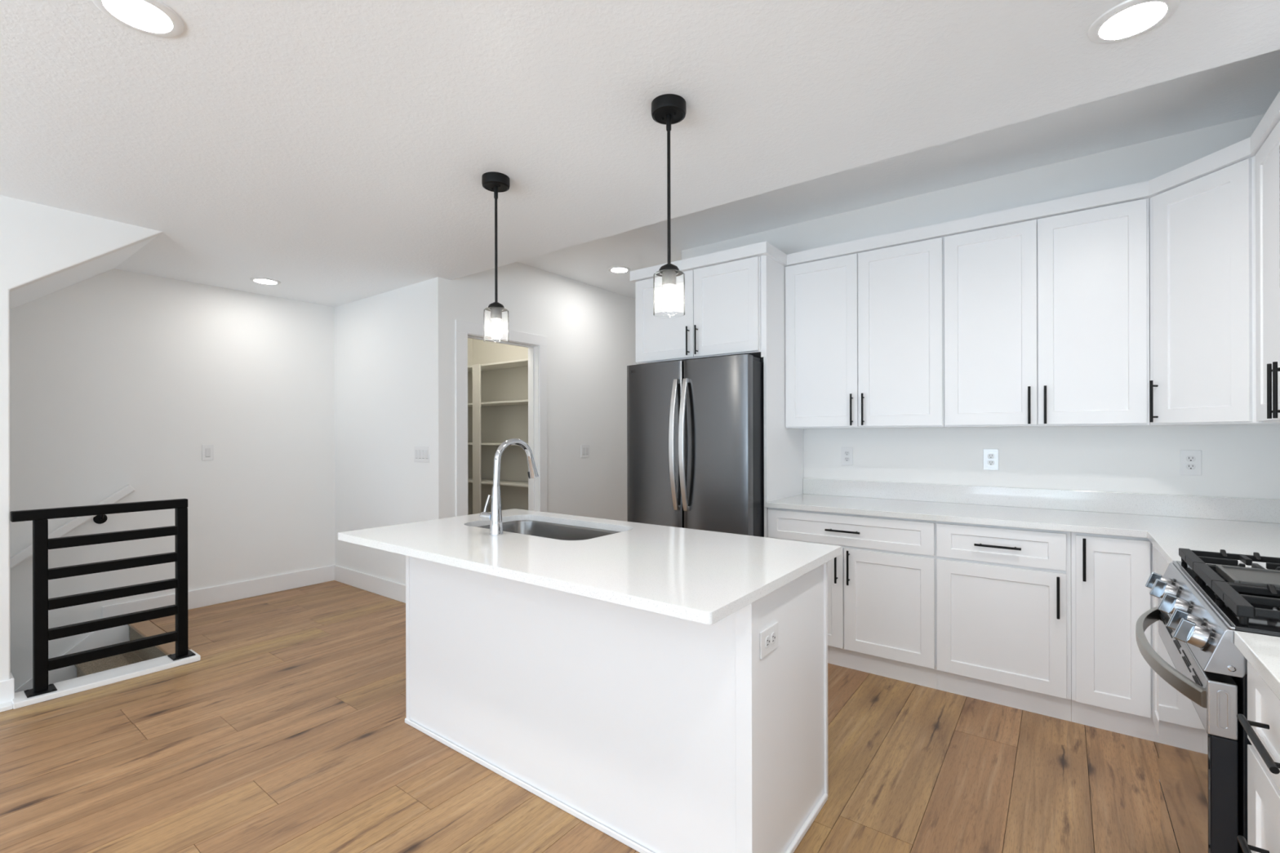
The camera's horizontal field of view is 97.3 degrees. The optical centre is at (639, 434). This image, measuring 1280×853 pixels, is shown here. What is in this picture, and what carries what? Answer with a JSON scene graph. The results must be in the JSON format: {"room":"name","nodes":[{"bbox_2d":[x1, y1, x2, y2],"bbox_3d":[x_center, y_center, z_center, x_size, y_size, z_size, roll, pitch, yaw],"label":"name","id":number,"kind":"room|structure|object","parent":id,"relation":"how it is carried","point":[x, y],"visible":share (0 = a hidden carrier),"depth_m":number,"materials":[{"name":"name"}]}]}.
{"room":"kitchen","nodes":[
{"label":"kitchen","id":0,"kind":"room"},
{"bbox_2d":[0,195,162,681],"bbox_3d":[-4.227,0.078,1.397,0.120,2.519,4.765,0,0,37],"label":"wall","id":1,"kind":"structure","parent":0,"point":[38,242],"depth_m":2.82,"materials":[{"name":"paint"}]},
{"bbox_2d":[0,672,14,703],"bbox_3d":[-4.396,1.272,1.156,0.134,0.128,4.172,0,0,37],"label":"baseboard","id":2,"kind":"structure","parent":1,"relation":"attached to","point":[6,686],"depth_m":2.77,"materials":[{"name":"paint"}]},
{"bbox_2d":[0,649,200,712],"bbox_3d":[-4.155,1.320,1.432,0.228,0.030,4.904,0,0,37],"label":"trim","id":3,"kind":"structure","parent":1,"relation":"attached to","point":[86,682],"depth_m":3.02,"materials":[{"name":"paint"}]},
{"bbox_2d":[10,498,195,697],"bbox_3d":[-2.890,0.840,3.074,0.115,0.924,0.725,0,0,37],"label":"stair railing","id":4,"kind":"object","parent":3,"relation":"on","point":[42,634],"visible":1,"depth_m":3.02,"materials":[{"name":"black metal"}]},
{"bbox_2d":[9,236,155,309],"bbox_3d":[-3.923,-0.355,2.795,1.070,1.654,2.168,0,0,37],"label":"ceiling","id":5,"kind":"structure","parent":0,"point":[33,291],"depth_m":3.38,"materials":[{"name":"white paint"}]},
{"bbox_2d":[9,268,472,690],"bbox_3d":[-3.601,1.381,4.202,0.132,5.905,10.000,0,0,37],"label":"wall","id":6,"kind":"structure","parent":0,"point":[118,379],"depth_m":4.22,"materials":[{"name":"paint"}]},
{"bbox_2d":[9,484,135,569],"bbox_3d":[-4.243,1.154,3.180,0.090,1.603,2.109,0,0,37],"label":"handrail","id":7,"kind":"object","parent":6,"relation":"attached to","point":[77,522],"visible":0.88,"depth_m":3.75,"materials":[{"name":"paint"}]},
{"bbox_2d":[201,444,213,460],"bbox_3d":[-3.378,0.137,4.405,0.008,0.122,0.074,0,0,37],"label":"light switch","id":8,"kind":"object","parent":6,"relation":"attached to","point":[207,451],"visible":1,"depth_m":4.40,"materials":[{"name":"white plastic"}]},
{"bbox_2d":[102,564,334,618],"bbox_3d":[-3.267,1.263,4.545,0.014,0.140,1.570,0,0,37],"label":"baseboard","id":9,"kind":"structure","parent":6,"relation":"attached to","point":[197,598],"depth_m":4.54,"materials":[{"name":"paint"}]},
{"bbox_2d":[334,280,429,585],"bbox_3d":[-2.172,-0.097,4.765,1.508,2.855,0.100,0,0,37],"label":"wall","id":10,"kind":"structure","parent":0,"point":[382,340],"depth_m":4.69,"materials":[{"name":"paint"}]},
{"bbox_2d":[334,564,405,603],"bbox_3d":[-2.149,1.260,4.679,1.614,0.140,0.014,0,0,37],"label":"baseboard","id":11,"kind":"structure","parent":10,"relation":"attached to","point":[383,587],"depth_m":4.76,"materials":[{"name":"paint"}]},
{"bbox_2d":[413,445,430,462],"bbox_3d":[-1.668,0.146,4.320,0.210,0.122,0.008,0,0,37],"label":"light switch","id":12,"kind":"object","parent":10,"relation":"attached to","point":[421,453],"visible":1,"depth_m":4.32,"materials":[{"name":"white plastic"}]},
{"bbox_2d":[472,338,528,512],"bbox_3d":[-1.271,-0.099,5.967,1.508,2.855,0.095,0,0,37],"label":"wall","id":13,"kind":"structure","parent":0,"point":[499,424],"depth_m":6.05,"materials":[{"name":"paint"}]},
{"bbox_2d":[428,262,638,521],"bbox_3d":[-0.429,-0.101,5.733,0.120,2.855,3.740,0,0,37],"label":"wall","id":14,"kind":"structure","parent":0,"point":[589,331],"depth_m":5.25,"materials":[{"name":"paint"}]},
{"bbox_2d":[454,320,546,516],"bbox_3d":[-1.124,0.222,4.691,0.016,2.211,0.948,0,0,37],"label":"trim","id":15,"kind":"structure","parent":14,"relation":"attached to","point":[463,328],"depth_m":4.38,"materials":[{"name":"paint"}]},
{"bbox_2d":[467,333,538,511],"bbox_3d":[-1.176,0.261,4.740,0.134,2.133,0.779,0,0,37],"label":"trim","id":16,"kind":"structure","parent":14,"relation":"attached to","point":[533,350],"depth_m":5.02,"materials":[{"name":"paint"}]},
{"bbox_2d":[581,444,589,457],"bbox_3d":[-0.532,0.157,5.488,0.008,0.122,0.118,0,0,37],"label":"light switch","id":17,"kind":"object","parent":14,"relation":"attached to","point":[584,448],"visible":1,"depth_m":5.48,"materials":[{"name":"white plastic"}]},
{"bbox_2d":[0,580,1167,852],"bbox_3d":[-0.217,1.405,1.665,8.350,0.160,10.000,0,0,37],"label":"floor","id":18,"kind":"structure","parent":0,"point":[289,732],"depth_m":2.24,"materials":[{"name":"brown wood"}]},
{"bbox_2d":[14,620,190,693],"bbox_3d":[-4.008,2.484,2.649,1.098,2.301,2.824,0,0,37],"label":"staircase","id":19,"kind":"structure","parent":18,"relation":"attached to","point":[104,637],"depth_m":3.80,"materials":[{"name":"beige carpet"}]},
{"bbox_2d":[467,358,528,514],"bbox_3d":[-1.705,0.300,5.379,1.489,2.058,1.362,0,0,37],"label":"pantry shelving","id":20,"kind":"object","parent":18,"relation":"on","point":[476,480],"visible":0.37,"depth_m":5.82,"materials":[{"name":"paint"}]},
{"bbox_2d":[404,555,827,852],"bbox_3d":[-0.198,0.883,2.328,1.748,0.884,0.635,0,0,37],"label":"kitchen island","id":21,"kind":"object","parent":18,"relation":"on","point":[659,733],"visible":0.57,"depth_m":1.88,"materials":[{"name":"paint"}]},
{"bbox_2d":[337,508,840,624],"bbox_3d":[-0.270,0.426,2.231,1.808,0.030,0.966,0,0,37],"label":"island countertop","id":22,"kind":"structure","parent":21,"relation":"on","point":[706,577],"depth_m":1.89,"materials":[{"name":"white stone"}]},
{"bbox_2d":[480,438,538,535],"bbox_3d":[-0.558,0.213,2.435,0.108,0.397,0.258,0,0,37],"label":"kitchen faucet","id":23,"kind":"object","parent":22,"relation":"on","point":[495,516],"visible":1,"depth_m":2.33,"materials":[{"name":"silver metal"}]},
{"bbox_2d":[477,520,620,540],"bbox_3d":[-0.425,0.536,2.556,0.801,0.189,0.459,0,0,37],"label":"sink","id":24,"kind":"object","parent":22,"relation":"in","point":[536,528],"visible":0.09,"depth_m":2.80,"materials":[{"name":"silver metal"}]},
{"bbox_2d":[760,622,777,659],"bbox_3d":[0.383,0.606,1.663,0.008,0.076,0.122,0,0,37],"label":"electrical outlet","id":25,"kind":"object","parent":21,"relation":"attached to","point":[768,637],"visible":1,"depth_m":1.65,"materials":[{"name":"white plastic"}]},
{"bbox_2d":[765,635,769,648],"bbox_3d":[0.373,0.606,1.647,0.004,0.034,0.028,0,0,37],"label":"socket","id":26,"kind":"object","parent":25,"relation":"attached to","point":[767,637],"depth_m":1.64,"materials":[{"name":"white plastic"}]},
{"bbox_2d":[770,632,775,644],"bbox_3d":[0.397,0.606,1.678,0.004,0.034,0.028,0,0,37],"label":"socket","id":27,"kind":"object","parent":25,"relation":"attached to","point":[772,634],"depth_m":1.67,"materials":[{"name":"white plastic"}]},
{"bbox_2d":[626,354,764,537],"bbox_3d":[0.484,0.426,3.841,0.904,1.795,0.874,0,0,37],"label":"refrigerator","id":28,"kind":"object","parent":18,"relation":"on","point":[695,427],"visible":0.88,"depth_m":3.48,"materials":[{"name":"grey metal"}]},
{"bbox_2d":[760,255,803,537],"bbox_3d":[0.941,0.113,3.692,0.036,2.420,0.608,0,0,37],"label":"end panel","id":29,"kind":"object","parent":18,"relation":"on","point":[783,446],"visible":0.58,"depth_m":3.55,"materials":[{"name":"paint"}]},
{"bbox_2d":[767,507,937,688],"bbox_3d":[1.315,0.880,3.388,0.921,0.883,0.647,0,0,37],"label":"base cabinet","id":30,"kind":"object","parent":18,"relation":"on","point":[882,584],"visible":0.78,"depth_m":3.06,"materials":[{"name":"paint"}]},
{"bbox_2d":[936,520,1071,721],"bbox_3d":[1.904,0.879,2.946,0.551,0.883,0.647,0,0,37],"label":"base cabinet","id":31,"kind":"object","parent":18,"relation":"on","point":[1003,593],"visible":0.95,"depth_m":2.71,"materials":[{"name":"paint"}]},
{"bbox_2d":[1071,532,1168,742],"bbox_3d":[2.274,0.878,2.228,0.901,0.883,1.351,0,0,37],"label":"base cabinet","id":32,"kind":"object","parent":18,"relation":"on","point":[1113,688],"visible":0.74,"depth_m":2.48,"materials":[{"name":"paint"}]},
{"bbox_2d":[765,478,1279,569],"bbox_3d":[1.684,0.368,2.667,2.376,0.138,1.362,0,0,37],"label":"countertop","id":33,"kind":"structure","parent":32,"relation":"on","point":[1171,522],"depth_m":2.84,"materials":[{"name":"white stone"}]},
{"bbox_2d":[1135,547,1279,852],"bbox_3d":[1.681,0.835,1.330,0.761,0.971,0.774,0,0,37],"label":"gas range","id":34,"kind":"object","parent":18,"relation":"on","point":[1200,668],"visible":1,"depth_m":1.31,"materials":[{"name":"silver metal"}]},
{"bbox_2d":[1172,560,1279,636],"bbox_3d":[1.722,0.403,1.300,0.634,0.009,0.771,0,0,37],"label":"cooktop","id":35,"kind":"object","parent":34,"relation":"in","point":[1225,620],"depth_m":1.31,"materials":[{"name":"silver metal"}]},
{"bbox_2d":[1236,661,1279,852],"bbox_3d":[1.219,0.880,0.625,0.667,0.883,0.900,0,0,37],"label":"base cabinet","id":36,"kind":"object","parent":18,"relation":"on","point":[1262,725],"visible":0.94,"depth_m":1.07,"materials":[{"name":"paint"}]},
{"bbox_2d":[1234,631,1279,700],"bbox_3d":[1.227,0.423,0.618,0.648,0.030,0.909,0,0,37],"label":"countertop","id":37,"kind":"structure","parent":36,"relation":"on","point":[1261,651],"depth_m":1.06,"materials":[{"name":"white stone"}]},
{"bbox_2d":[0,0,1279,306],"bbox_3d":[-0.224,-1.390,1.665,8.550,0.418,10.200,0,0,37],"label":"ceiling","id":38,"kind":"structure","parent":0,"point":[337,153],"depth_m":2.10,"materials":[{"name":"white paint"}]},
{"bbox_2d":[92,0,184,37],"bbox_3d":[-1.394,-1.174,1.567,0.199,0.008,0.199,0,0,37],"label":"recessed light","id":39,"kind":"object","parent":38,"relation":"in","point":[156,18],"visible":1,"depth_m":1.58,"materials":[{"name":"white plastic"}]},
{"bbox_2d":[102,0,173,31],"bbox_3d":[-1.394,-1.175,1.567,0.147,0.003,0.147,0,0,37],"label":"diffuser","id":40,"kind":"object","parent":39,"relation":"attached to","point":[140,15],"depth_m":1.57,"materials":[{"name":"white plastic"}]},
{"bbox_2d":[249,276,280,284],"bbox_3d":[-2.853,-1.171,4.292,0.199,0.008,0.199,0,0,37],"label":"recessed light","id":41,"kind":"object","parent":38,"relation":"in","point":[266,281],"visible":1,"depth_m":4.29,"materials":[{"name":"white plastic"}]},
{"bbox_2d":[253,279,276,284],"bbox_3d":[-2.853,-1.171,4.292,0.147,0.003,0.147,0,0,37],"label":"diffuser","id":42,"kind":"object","parent":41,"relation":"attached to","point":[258,281],"depth_m":4.29,"materials":[{"name":"white plastic"}]},
{"bbox_2d":[481,171,510,343],"bbox_3d":[-0.661,-0.804,2.589,0.125,0.752,0.125,0,0,37],"label":"pendant light","id":43,"kind":"object","parent":38,"relation":"hanging from","point":[495,182],"visible":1,"depth_m":2.57,"materials":[{"name":"black metal"}]},
{"bbox_2d":[490,307,502,320],"bbox_3d":[-0.660,-0.554,2.589,0.051,0.052,0.051,0,0,37],"label":"socket","id":44,"kind":"object","parent":43,"relation":"attached to","point":[495,313],"depth_m":2.57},
{"bbox_2d":[608,266,630,273],"bbox_3d":[-0.185,-1.475,5.035,0.199,0.008,0.199,0,0,37],"label":"recessed light","id":45,"kind":"object","parent":38,"relation":"in","point":[618,269],"visible":1,"depth_m":5.03,"materials":[{"name":"white plastic"}]},
{"bbox_2d":[611,267,626,272],"bbox_3d":[-0.185,-1.476,5.035,0.147,0.003,0.147,0,0,37],"label":"diffuser","id":46,"kind":"object","parent":45,"relation":"attached to","point":[613,269],"depth_m":5.03,"materials":[{"name":"white plastic"}]},
{"bbox_2d":[651,93,686,315],"bbox_3d":[0.103,-0.806,2.014,0.125,0.752,0.125,0,0,37],"label":"pendant light","id":47,"kind":"object","parent":38,"relation":"hanging from","point":[667,109],"visible":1,"depth_m":2.00,"materials":[{"name":"black metal"}]},
{"bbox_2d":[662,270,675,287],"bbox_3d":[0.104,-0.556,2.014,0.051,0.052,0.051,0,0,37],"label":"socket","id":48,"kind":"object","parent":47,"relation":"attached to","point":[668,277],"depth_m":1.99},
{"bbox_2d":[1087,0,1180,44],"bbox_3d":[1.401,-1.181,1.605,0.199,0.008,0.199,0,0,37],"label":"recessed light","id":49,"kind":"object","parent":38,"relation":"in","point":[1130,19],"visible":1,"depth_m":1.60,"materials":[{"name":"white plastic"}]},
{"bbox_2d":[1098,1,1167,38],"bbox_3d":[1.401,-1.181,1.605,0.147,0.003,0.147,0,0,37],"label":"diffuser","id":50,"kind":"object","parent":49,"relation":"attached to","point":[1132,20],"depth_m":1.60,"materials":[{"name":"white plastic"}]},
{"bbox_2d":[681,113,1279,499],"bbox_3d":[1.774,-0.107,3.525,3.501,2.855,0.120,0,0,37],"label":"wall","id":51,"kind":"structure","parent":0,"point":[1238,461],"depth_m":3.11,"materials":[{"name":"paint"}]},
{"bbox_2d":[635,256,763,364],"bbox_3d":[0.524,-0.802,3.961,0.949,0.588,0.675,0,0,37],"label":"upper cabinet","id":52,"kind":"object","parent":51,"relation":"attached to","point":[722,317],"visible":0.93,"depth_m":3.67,"materials":[{"name":"paint"}]},
{"bbox_2d":[630,90,1279,282],"bbox_3d":[1.328,-1.132,2.966,1.530,0.068,3.705,0,0,-27],"label":"crown molding","id":53,"kind":"structure","parent":52,"relation":"on","point":[1244,149],"depth_m":2.90,"materials":[{"name":"paint"}]},
{"bbox_2d":[841,447,853,465],"bbox_3d":[1.376,0.142,3.744,0.076,0.122,0.008,0,0,37],"label":"electrical outlet","id":54,"kind":"object","parent":51,"relation":"attached to","point":[846,452],"visible":1,"depth_m":3.74,"materials":[{"name":"white plastic"}]},
{"bbox_2d":[844,451,849,455],"bbox_3d":[1.375,0.122,3.742,0.034,0.028,0.004,0,0,37],"label":"socket","id":55,"kind":"object","parent":54,"relation":"attached to","point":[846,453],"depth_m":3.74,"materials":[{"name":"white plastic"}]},
{"bbox_2d":[844,457,849,461],"bbox_3d":[1.375,0.161,3.742,0.034,0.028,0.004,0,0,37],"label":"socket","id":56,"kind":"object","parent":54,"relation":"attached to","point":[846,459],"depth_m":3.74,"materials":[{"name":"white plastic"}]},
{"bbox_2d":[785,236,950,428],"bbox_3d":[1.394,-0.571,3.502,0.917,1.055,0.365,0,0,37],"label":"upper cabinet","id":57,"kind":"object","parent":51,"relation":"attached to","point":[864,342],"visible":0.98,"depth_m":3.35,"materials":[{"name":"paint"}]},
{"bbox_2d":[982,448,998,470],"bbox_3d":[2.027,0.142,3.256,0.076,0.122,0.008,0,0,37],"label":"electrical outlet","id":58,"kind":"object","parent":51,"relation":"attached to","point":[990,456],"visible":1,"depth_m":3.26,"materials":[{"name":"plastic"}]},
{"bbox_2d":[987,453,994,458],"bbox_3d":[2.026,0.122,3.254,0.034,0.028,0.004,0,0,37],"label":"socket","id":59,"kind":"object","parent":58,"relation":"attached to","point":[989,455],"depth_m":3.25,"materials":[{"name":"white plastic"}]},
{"bbox_2d":[987,460,994,465],"bbox_3d":[2.026,0.161,3.254,0.034,0.028,0.004,0,0,37],"label":"socket","id":60,"kind":"object","parent":58,"relation":"attached to","point":[989,462],"depth_m":3.25,"materials":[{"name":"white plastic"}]},
{"bbox_2d":[803,478,1279,523],"bbox_3d":[1.684,0.353,2.667,2.376,0.107,1.362,0,0,37],"label":"backsplash","id":61,"kind":"structure","parent":51,"relation":"attached to","point":[1246,509],"depth_m":3.04,"materials":[{"name":"white stone"}]},
{"bbox_2d":[943,198,1149,427],"bbox_3d":[2.102,-0.573,2.972,0.849,1.055,0.365,0,0,37],"label":"upper cabinet","id":62,"kind":"object","parent":51,"relation":"attached to","point":[1046,320],"visible":1,"depth_m":2.82,"materials":[{"name":"paint"}]},
{"bbox_2d":[1179,450,1201,475],"bbox_3d":[2.694,0.136,2.756,0.076,0.122,0.008,0,0,37],"label":"electrical outlet","id":63,"kind":"object","parent":51,"relation":"attached to","point":[1190,461],"visible":1,"depth_m":2.75,"materials":[{"name":"white plastic"}]},
{"bbox_2d":[1186,456,1195,462],"bbox_3d":[2.693,0.117,2.755,0.034,0.028,0.004,0,0,37],"label":"socket","id":64,"kind":"object","parent":63,"relation":"attached to","point":[1188,459],"depth_m":2.75,"materials":[{"name":"white plastic"}]},
{"bbox_2d":[1186,463,1195,469],"bbox_3d":[2.693,0.156,2.755,0.034,0.028,0.004,0,0,37],"label":"socket","id":65,"kind":"object","parent":63,"relation":"attached to","point":[1188,466],"depth_m":2.75,"materials":[{"name":"white plastic"}]},
{"bbox_2d":[1142,155,1279,426],"bbox_3d":[2.610,-0.574,2.440,0.614,1.055,0.606,0,0,37],"label":"upper cabinet","id":66,"kind":"object","parent":51,"relation":"attached to","point":[1202,364],"visible":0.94,"depth_m":2.39,"materials":[{"name":"paint"}]},
{"bbox_3d":[2.064,-0.108,1.093,0.120,2.855,3.425,0,0,37],"label":"wall","id":67,"kind":"structure","parent":0,"visible":0},
{"bbox_2d":[1255,120,1279,422],"bbox_3d":[2.300,-0.573,1.818,0.365,1.055,0.758,0,0,37],"label":"upper cabinet","id":68,"kind":"object","parent":67,"relation":"attached to","point":[1267,158],"visible":1,"depth_m":2.09,"materials":[{"name":"paint"}]},
{"bbox_3d":[1.857,-0.979,1.197,0.327,0.242,0.765,0,0,37],"label":"upper cabinet","id":69,"kind":"object","parent":67,"relation":"attached to","visible":0},
{"bbox_2d":[1279,145,1279,224],"bbox_3d":[1.798,-0.640,1.240,0.472,0.430,0.758,0,0,37],"label":"microwave","id":70,"kind":"object","parent":69,"relation":"attached to","point":[1279,145],"visible":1,"depth_m":1.65,"materials":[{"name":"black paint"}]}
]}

